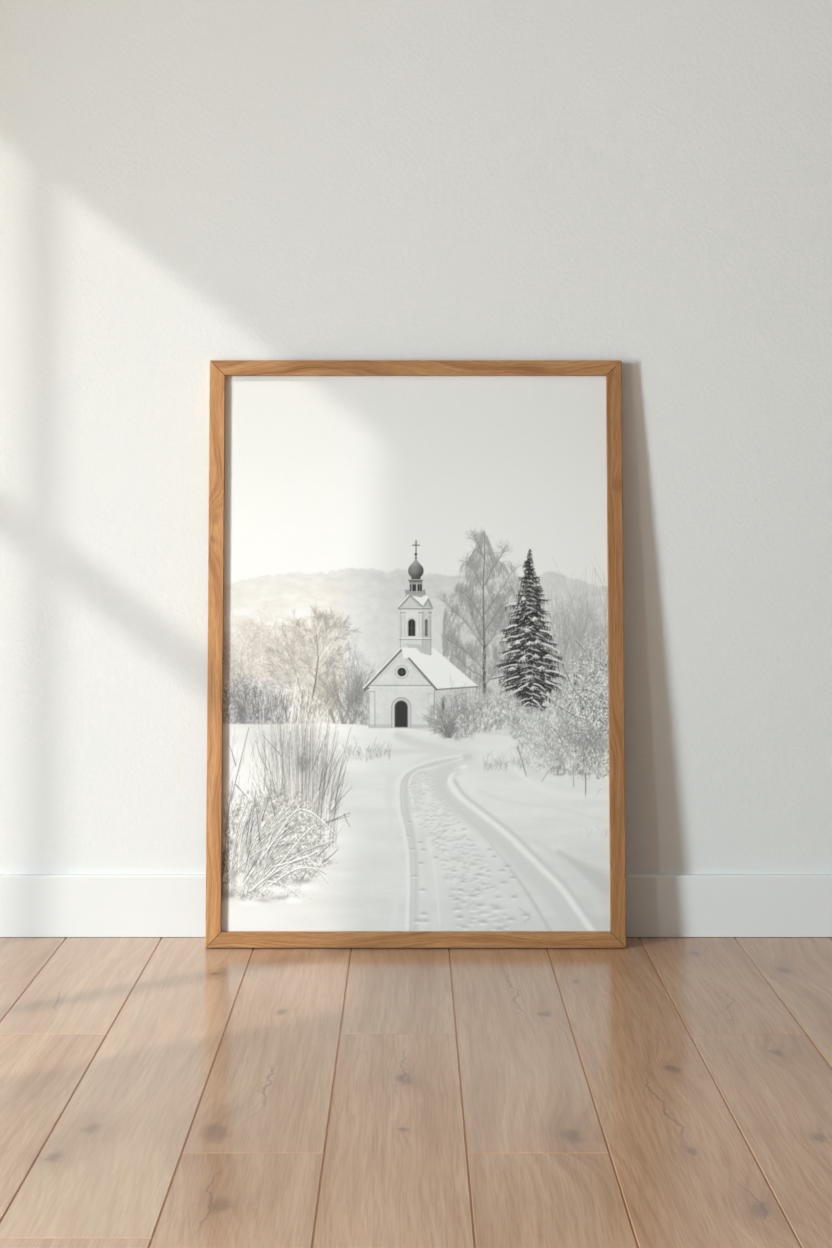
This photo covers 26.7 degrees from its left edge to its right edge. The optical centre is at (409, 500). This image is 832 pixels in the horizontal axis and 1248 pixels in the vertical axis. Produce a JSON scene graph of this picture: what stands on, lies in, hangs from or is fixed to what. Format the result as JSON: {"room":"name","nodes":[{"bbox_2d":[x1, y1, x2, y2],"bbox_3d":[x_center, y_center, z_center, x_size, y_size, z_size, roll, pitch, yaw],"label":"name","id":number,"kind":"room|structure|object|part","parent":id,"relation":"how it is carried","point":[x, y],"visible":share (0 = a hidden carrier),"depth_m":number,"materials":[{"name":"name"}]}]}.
{"room":"empty room","nodes":[
{"label":"empty room","id":0,"kind":"room"},
{"bbox_2d":[0,0,831,873],"bbox_3d":[0.000,-0.944,3.167,6.320,3.720,0.150,0,0,0],"label":"wall","id":1,"kind":"structure","parent":0,"point":[646,185],"depth_m":3.09,"materials":[{"name":"paint"}]},
{"bbox_2d":[0,874,831,936],"bbox_3d":[0.000,0.711,3.086,6.000,0.108,0.012,0,0,0],"label":"baseboard","id":2,"kind":"structure","parent":1,"relation":"attached to","point":[31,905],"depth_m":3.08,"materials":[{"name":"paint"}]},
{"bbox_2d":[0,937,831,1247],"bbox_3d":[0.000,0.767,0.092,6.000,0.002,6.000,0,0,0],"label":"floor","id":3,"kind":"structure","parent":0,"point":[156,1092],"depth_m":2.26,"materials":[{"name":"brown wood"}]},
{"bbox_2d":[205,360,625,947],"bbox_3d":[0.010,0.260,3.045,0.720,1.012,0.091,0,0,0],"label":"framed print","id":4,"kind":"object","parent":3,"relation":"on","point":[416,713],"visible":1,"depth_m":3.04,"materials":[{"name":"white paper"}]},
{"bbox_3d":[-0.337,0.260,3.045,0.026,1.011,0.024,0,-4,0],"label":"frame rail","id":5,"kind":"part","parent":4,"relation":"part of","materials":[{"name":"brown wood"}]},
{"bbox_3d":[0.010,-0.232,3.078,0.719,0.026,0.024,0,-4,0],"label":"frame rail","id":6,"kind":"part","parent":4,"relation":"part of","materials":[{"name":"brown wood"}]},
{"bbox_3d":[0.010,0.752,3.012,0.719,0.026,0.024,0,-4,0],"label":"frame rail","id":7,"kind":"part","parent":4,"relation":"part of","materials":[{"name":"brown wood"}]},
{"bbox_3d":[0.357,0.260,3.045,0.026,1.011,0.024,0,-4,0],"label":"frame rail","id":8,"kind":"part","parent":4,"relation":"part of","materials":[{"name":"brown wood"}]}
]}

